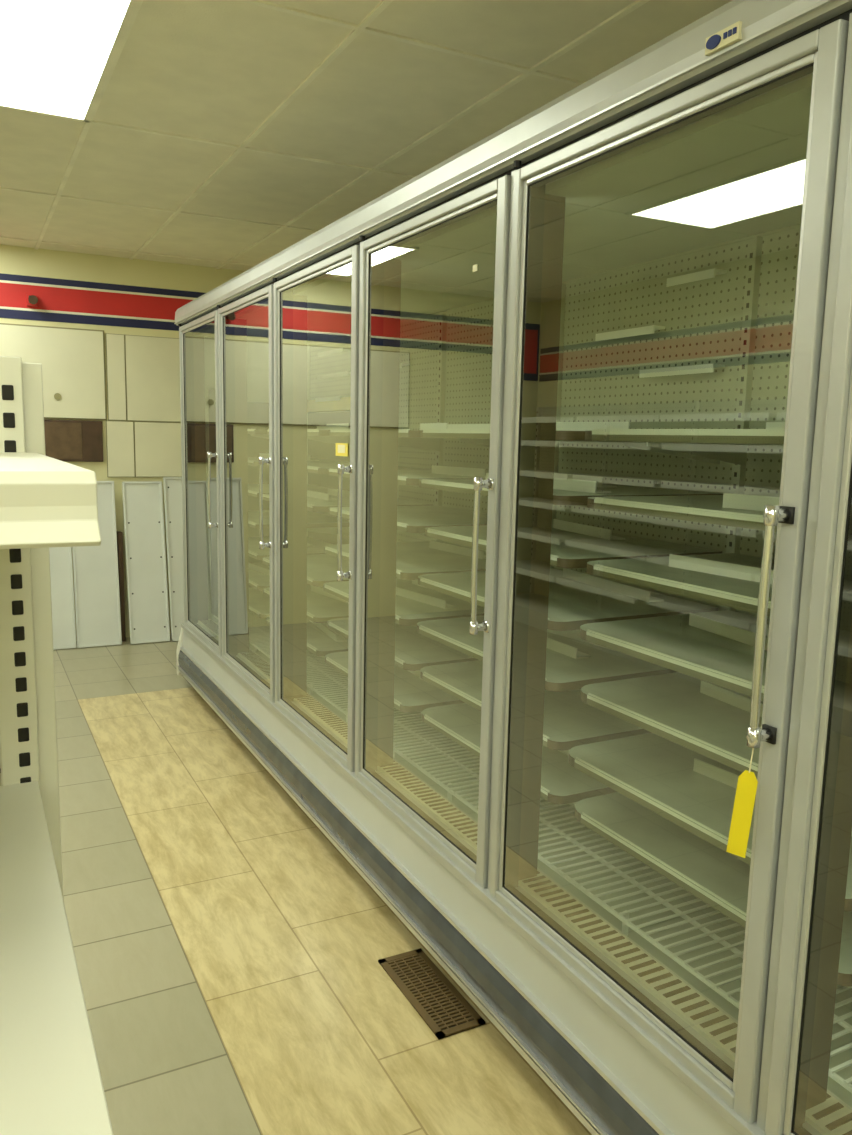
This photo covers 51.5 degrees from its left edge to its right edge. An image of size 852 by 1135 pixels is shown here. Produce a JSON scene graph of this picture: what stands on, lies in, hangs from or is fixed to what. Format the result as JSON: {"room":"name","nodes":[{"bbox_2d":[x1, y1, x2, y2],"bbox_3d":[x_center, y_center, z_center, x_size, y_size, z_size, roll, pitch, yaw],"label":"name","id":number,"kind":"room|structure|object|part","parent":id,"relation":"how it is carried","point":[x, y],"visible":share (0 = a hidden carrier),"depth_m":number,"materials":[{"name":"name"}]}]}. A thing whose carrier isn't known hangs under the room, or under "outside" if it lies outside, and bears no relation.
{"room":"supermarket","nodes":[
{"label":"supermarket","id":0,"kind":"room"},
{"bbox_2d":[0,244,244,640],"bbox_3d":[-3.042,-0.734,5.551,4.400,2.560,0.100,-3,9,-27],"label":"wall","id":1,"kind":"structure","parent":0,"point":[15,260],"depth_m":5.89,"materials":[{"name":"beige paint"}]},
{"bbox_2d":[26,294,37,306],"bbox_3d":[-2.480,-1.688,5.562,0.060,0.072,0.135,-3,9,-27],"label":"fire alarm","id":2,"kind":"object","parent":1,"relation":"attached to","point":[32,299],"visible":1,"depth_m":5.52,"materials":[{"name":"red plastic"}]},
{"bbox_2d":[0,323,106,419],"bbox_3d":[-2.956,-1.231,5.444,1.862,0.587,0.030,-3,9,-27],"label":"board","id":3,"kind":"object","parent":1,"relation":"attached to","point":[72,360],"visible":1,"depth_m":5.75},
{"bbox_2d":[44,419,102,461],"bbox_3d":[-2.358,-0.834,5.819,0.430,0.270,0.034,-3,9,-27],"label":"wood panel","id":4,"kind":"object","parent":1,"relation":"attached to","point":[65,440],"visible":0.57,"depth_m":5.82,"materials":[{"name":"brown wood"}]},
{"bbox_2d":[0,273,204,330],"bbox_3d":[-0.977,-0.980,1.517,4.210,0.470,8.830,-3,9,-27],"label":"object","id":5,"kind":"structure","parent":1,"relation":"attached to","point":[59,300],"depth_m":5.78,"materials":[{"name":"red paint"}]},
{"bbox_2d":[105,333,181,476],"bbox_3d":[-1.890,-1.093,6.032,0.568,0.948,0.018,-3,9,-27],"label":"board","id":6,"kind":"object","parent":1,"relation":"attached to","point":[150,390],"visible":0.81,"depth_m":6.01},
{"bbox_2d":[53,634,591,1134],"bbox_3d":[-0.994,1.203,1.788,4.400,0.100,9.120,-3,9,-27],"label":"floor","id":7,"kind":"structure","parent":0,"point":[228,953],"depth_m":2.44,"materials":[{"name":"tile"}]},
{"bbox_2d":[0,356,113,1134],"bbox_3d":[-0.824,0.604,0.425,1.270,1.487,0.644,-3,9,-27],"label":"shelving","id":8,"kind":"object","parent":7,"relation":"on","point":[51,1083],"visible":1,"depth_m":0.61,"materials":[{"name":"white metal"}]},
{"bbox_2d":[49,547,76,649],"bbox_3d":[-2.439,-0.023,5.766,0.240,1.113,0.168,-3,9,-27],"label":"metal panel","id":9,"kind":"object","parent":7,"relation":"on","point":[61,569],"visible":0.29,"depth_m":5.80,"materials":[{"name":"white metal"}]},
{"bbox_2d":[72,481,121,647],"bbox_3d":[-2.199,-0.024,5.879,0.280,1.093,0.166,-3,9,-27],"label":"metal panel","id":10,"kind":"object","parent":7,"relation":"on","point":[95,568],"visible":0.73,"depth_m":5.89,"materials":[{"name":"white metal"}]},
{"bbox_2d":[116,531,125,641],"bbox_3d":[-2.086,0.131,6.036,0.030,0.750,0.090,-3,9,-27],"label":"batten","id":11,"kind":"object","parent":7,"relation":"on","point":[119,533],"visible":0.71,"depth_m":5.99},
{"bbox_2d":[122,481,169,643],"bbox_3d":[-1.909,-0.037,6.025,0.260,1.089,0.198,-3,9,-27],"label":"metal panel","id":12,"kind":"object","parent":7,"relation":"on","point":[142,500],"visible":1,"depth_m":6.02,"materials":[{"name":"white metal"}]},
{"bbox_2d":[163,477,183,640],"bbox_3d":[-1.674,-0.061,6.125,0.230,1.119,0.203,-3,9,-27],"label":"metal panel","id":13,"kind":"object","parent":7,"relation":"on","point":[172,485],"visible":0.58,"depth_m":6.09,"materials":[{"name":"white metal"}]},
{"bbox_2d":[378,948,484,1038],"bbox_3d":[0.007,1.097,2.292,0.130,0.006,0.350,-3,9,-27],"label":"floor vent register","id":14,"kind":"object","parent":7,"relation":"in","point":[442,1007],"visible":1,"depth_m":2.27,"materials":[{"name":"brown metal"}]},
{"bbox_2d":[181,72,812,1134],"bbox_3d":[0.341,0.033,2.523,0.845,2.060,5.780,-3,9,-27],"label":"shell","id":15,"kind":"object","parent":7,"relation":"on","point":[812,72],"depth_m":1.97,"materials":[{"name":"grey metal"}]},
{"bbox_2d":[176,628,183,674],"bbox_3d":[-1.365,0.471,5.020,0.105,0.280,0.040,-3,9,-27],"label":"end cap","id":16,"kind":"object","parent":15,"relation":"attached to","point":[180,643],"depth_m":4.99,"materials":[{"name":"grey metal"}]},
{"bbox_2d":[204,336,350,622],"bbox_3d":[-0.692,-0.401,4.483,0.680,1.590,1.210,-3,9,-27],"label":"interior end","id":17,"kind":"object","parent":15,"relation":"attached to","point":[257,350],"visible":0.29,"depth_m":4.91,"materials":[{"name":"white metal"}]},
{"bbox_2d":[294,652,347,743],"bbox_3d":[-0.408,0.530,3.647,0.352,0.051,1.264,-3,9,-27],"label":"air return grille","id":18,"kind":"object","parent":15,"relation":"attached to","point":[332,718],"depth_m":3.44,"materials":[{"name":"white metal"}]},
{"bbox_2d":[177,647,673,1134],"bbox_3d":[-0.029,0.912,2.479,0.105,0.134,5.800,-3,9,-27],"label":"kick plate","id":19,"kind":"object","parent":15,"relation":"attached to","point":[600,1101],"visible":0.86,"depth_m":2.17,"materials":[{"name":"grey metal"}]},
{"bbox_2d":[377,708,479,850],"bbox_3d":[0.033,0.656,2.847,0.390,0.051,1.160,-3,9,-27],"label":"air return grille","id":20,"kind":"object","parent":15,"relation":"attached to","point":[457,816],"depth_m":2.72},
{"bbox_3d":[-0.017,0.781,2.453,0.075,0.146,5.780,-3,9,-27],"label":"apron","id":21,"kind":"part","parent":15,"relation":"part of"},
{"bbox_2d":[193,74,812,619],"bbox_3d":[0.347,-0.123,2.500,0.680,1.536,5.716,-3,9,-27],"label":"liner","id":22,"kind":"object","parent":15,"relation":"attached to","point":[724,190],"visible":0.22,"depth_m":2.42,"materials":[{"name":"white metal"}]},
{"bbox_2d":[247,268,851,985],"bbox_3d":[0.373,-0.113,2.531,0.554,1.388,5.636,-3,9,-27],"label":"shelves","id":23,"kind":"object","parent":22,"relation":"attached to","point":[633,720],"visible":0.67,"depth_m":2.16,"materials":[{"name":"metal"}]},
{"bbox_2d":[249,422,851,835],"bbox_3d":[0.410,0.044,2.561,0.381,0.919,5.423,-3,9,-27],"label":"price tags","id":24,"kind":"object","parent":23,"relation":"on","point":[569,482],"depth_m":2.40,"materials":[{"name":"white plastic"}]},
{"bbox_2d":[538,797,744,1000],"bbox_3d":[0.481,0.769,2.139,0.256,0.051,0.948,-3,9,-27],"label":"rack","id":25,"kind":"object","parent":23,"relation":"attached to","point":[720,978],"depth_m":2.09,"materials":[{"name":"white metal"}]},
{"bbox_2d":[174,0,851,325],"bbox_3d":[0.023,-0.943,2.205,0.087,0.100,5.785,-3,9,-27],"label":"header rail","id":26,"kind":"object","parent":15,"relation":"attached to","point":[677,61],"visible":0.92,"depth_m":1.67,"materials":[{"name":"silver paint"}]},
{"bbox_2d":[705,21,741,55],"bbox_3d":[0.443,-0.788,1.316,0.012,0.024,0.066,-3,9,-27],"label":"nameplate","id":27,"kind":"object","parent":26,"relation":"attached to","point":[731,34],"visible":1,"depth_m":1.31,"materials":[{"name":"plastic"}]},
{"bbox_2d":[181,9,851,1134],"bbox_3d":[0.031,-0.082,2.351,0.131,1.655,5.736,-3,9,-27],"label":"door frame","id":28,"kind":"structure","parent":15,"relation":"attached to","point":[826,46],"depth_m":1.83,"materials":[{"name":"silver metal"}]},
{"bbox_2d":[179,310,221,656],"bbox_3d":[-1.132,-0.423,4.462,0.034,1.612,0.782,-3,9,-27],"label":"door","id":29,"kind":"structure","parent":28,"relation":"attached to","point":[213,316],"depth_m":4.39,"materials":[{"name":"silver metal"}]},
{"bbox_2d":[183,321,218,645],"bbox_3d":[-1.128,-0.424,4.468,0.022,1.544,0.702,-3,9,-27],"label":"door gasket","id":30,"kind":"structure","parent":29,"relation":"attached to","point":[185,355],"depth_m":4.75,"materials":[{"name":"grey rubber"}]},
{"bbox_2d":[207,452,217,527],"bbox_3d":[-0.995,-0.360,4.120,0.046,0.354,0.022,-3,9,-27],"label":"door handle","id":31,"kind":"object","parent":29,"relation":"attached to","point":[209,454],"depth_m":4.11,"materials":[{"name":"silver metal"}]},
{"bbox_2d":[218,284,274,702],"bbox_3d":[-0.759,-0.311,3.751,0.034,1.612,0.782,-3,9,-27],"label":"door","id":32,"kind":"structure","parent":28,"relation":"attached to","point":[268,291],"depth_m":3.60,"materials":[{"name":"silver metal"}]},
{"bbox_2d":[223,297,269,688],"bbox_3d":[-0.756,-0.312,3.758,0.022,1.544,0.702,-3,9,-27],"label":"door gasket","id":33,"kind":"structure","parent":32,"relation":"attached to","point":[225,318],"depth_m":4.04,"materials":[{"name":"grey rubber"}]},
{"bbox_2d":[259,457,270,548],"bbox_3d":[-0.622,-0.248,3.410,0.046,0.354,0.022,-3,9,-27],"label":"door handle","id":34,"kind":"object","parent":32,"relation":"attached to","point":[261,459],"depth_m":3.40,"materials":[{"name":"silver metal"}]},
{"bbox_2d":[273,245,359,771],"bbox_3d":[-0.386,-0.199,3.041,0.034,1.612,0.782,-3,9,-27],"label":"door","id":35,"kind":"structure","parent":28,"relation":"attached to","point":[352,254],"depth_m":2.80,"materials":[{"name":"silver metal"}]},
{"bbox_2d":[280,261,351,754],"bbox_3d":[-0.383,-0.200,3.047,0.022,1.544,0.702,-3,9,-27],"label":"door gasket","id":36,"kind":"structure","parent":35,"relation":"attached to","point":[283,293],"depth_m":3.32,"materials":[{"name":"grey rubber"}]},
{"bbox_2d":[337,464,352,580],"bbox_3d":[-0.249,-0.137,2.700,0.046,0.354,0.022,-3,9,-27],"label":"door handle","id":37,"kind":"object","parent":35,"relation":"attached to","point":[341,469],"depth_m":2.69,"materials":[{"name":"silver metal"}]},
{"bbox_2d":[355,175,510,887],"bbox_3d":[-0.013,-0.088,2.331,0.034,1.612,0.782,-3,9,-27],"label":"door","id":38,"kind":"structure","parent":28,"relation":"attached to","point":[499,189],"depth_m":2.08,"materials":[{"name":"silver metal"}]},
{"bbox_2d":[359,235,364,240],"bbox_3d":[-0.183,-0.947,2.538,0.016,0.012,0.015,-3,9,-27],"label":"pin","id":39,"kind":"object","parent":38,"relation":"attached to","point":[361,238],"visible":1,"depth_m":2.53,"materials":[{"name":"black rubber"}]},
{"bbox_2d":[336,264,477,456],"bbox_3d":[-0.086,-0.524,2.415,0.002,0.455,0.860,-3,9,-27],"label":"stickers","id":40,"kind":"object","parent":38,"relation":"attached to","point":[341,448],"visible":1,"depth_m":2.76,"materials":[{"name":"paper"}]},
{"bbox_2d":[363,199,496,863],"bbox_3d":[-0.010,-0.089,2.337,0.022,1.544,0.702,-3,9,-27],"label":"door gasket","id":41,"kind":"structure","parent":38,"relation":"attached to","point":[372,256],"depth_m":2.60,"materials":[{"name":"grey rubber"}]},
{"bbox_2d":[469,477,493,634],"bbox_3d":[0.124,-0.025,1.989,0.046,0.354,0.022,-3,9,-27],"label":"door handle","id":42,"kind":"object","parent":38,"relation":"attached to","point":[479,483],"depth_m":1.98,"materials":[{"name":"silver metal"}]},
{"bbox_2d":[514,160,520,167],"bbox_3d":[0.189,-0.835,1.828,0.016,0.012,0.015,-3,9,-27],"label":"pin","id":43,"kind":"object","parent":28,"relation":"attached to","point":[517,163],"visible":1,"depth_m":1.82,"materials":[{"name":"black metal"}]},
{"bbox_2d":[726,748,757,857],"bbox_3d":[0.474,0.348,1.321,0.040,0.180,0.010,9,11,42],"label":"tag","id":44,"kind":"object","parent":28,"relation":"hanging from","point":[747,783],"visible":1,"depth_m":1.32,"materials":[{"name":"plastic"}]},
{"bbox_2d":[765,120,851,1134],"bbox_3d":[0.733,0.136,0.910,0.034,1.612,0.782,-3,9,-27],"label":"door","id":45,"kind":"structure","parent":28,"relation":"attached to","point":[837,449],"depth_m":1.24,"materials":[{"name":"silver metal"}]},
{"bbox_2d":[791,463,851,1134],"bbox_3d":[0.736,0.135,0.916,0.022,1.544,0.702,-3,9,-27],"label":"door gasket","id":46,"kind":"structure","parent":45,"relation":"attached to","point":[846,576],"depth_m":1.26,"materials":[{"name":"grey rubber"}]},
{"bbox_2d":[214,612,851,1092],"bbox_3d":[0.352,0.677,2.630,0.552,0.067,5.680,-3,9,-27],"label":"racks","id":47,"kind":"object","parent":15,"relation":"in","point":[255,624],"visible":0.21,"depth_m":2.13,"materials":[{"name":"white metal"}]},
{"bbox_2d":[518,859,738,1061],"bbox_3d":[0.401,0.809,1.854,0.117,0.051,0.747,-3,9,-27],"label":"air return grille","id":48,"kind":"object","parent":15,"relation":"attached to","point":[696,1003],"depth_m":1.80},
{"bbox_2d":[805,1076,851,1134],"bbox_3d":[0.640,0.880,1.399,0.117,0.051,0.100,-3,9,-27],"label":"air return grille","id":49,"kind":"object","parent":15,"relation":"attached to","point":[833,1116],"depth_m":1.39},
{"bbox_2d":[0,0,731,270],"bbox_3d":[-0.937,-1.428,1.404,4.400,0.100,9.120,-3,9,-27],"label":"ceiling","id":50,"kind":"structure","parent":0,"point":[213,70],"depth_m":3.13,"materials":[{"name":"tile"}]},
{"bbox_2d":[0,0,138,122],"bbox_3d":[-1.230,-1.553,2.599,0.588,0.014,1.200,-3,9,-27],"label":"ceiling light troffer","id":51,"kind":"object","parent":50,"relation":"attached to","point":[57,57],"depth_m":2.66,"materials":[{"name":"white plastic"}]},
{"bbox_2d":[0,0,649,268],"bbox_3d":[-0.939,-1.376,1.412,4.200,0.008,8.920,-3,9,-27],"label":"ceiling grid","id":52,"kind":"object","parent":50,"relation":"attached to","point":[362,26],"depth_m":3.17,"materials":[{"name":"beige metal"}]},
{"bbox_2d":[502,62,813,1081],"bbox_3d":[0.363,0.023,1.627,0.022,1.544,0.702,-3,9,-27],"label":"door gasket","id":53,"kind":"structure","parent":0,"point":[706,1053],"depth_m":1.86,"materials":[{"name":"grey rubber"}]},
{"bbox_2d":[746,505,794,747],"bbox_3d":[0.497,0.087,1.279,0.046,0.354,0.022,-3,9,-27],"label":"door handle","id":54,"kind":"object","parent":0,"point":[773,515],"depth_m":1.27,"materials":[{"name":"silver metal"}]}
]}

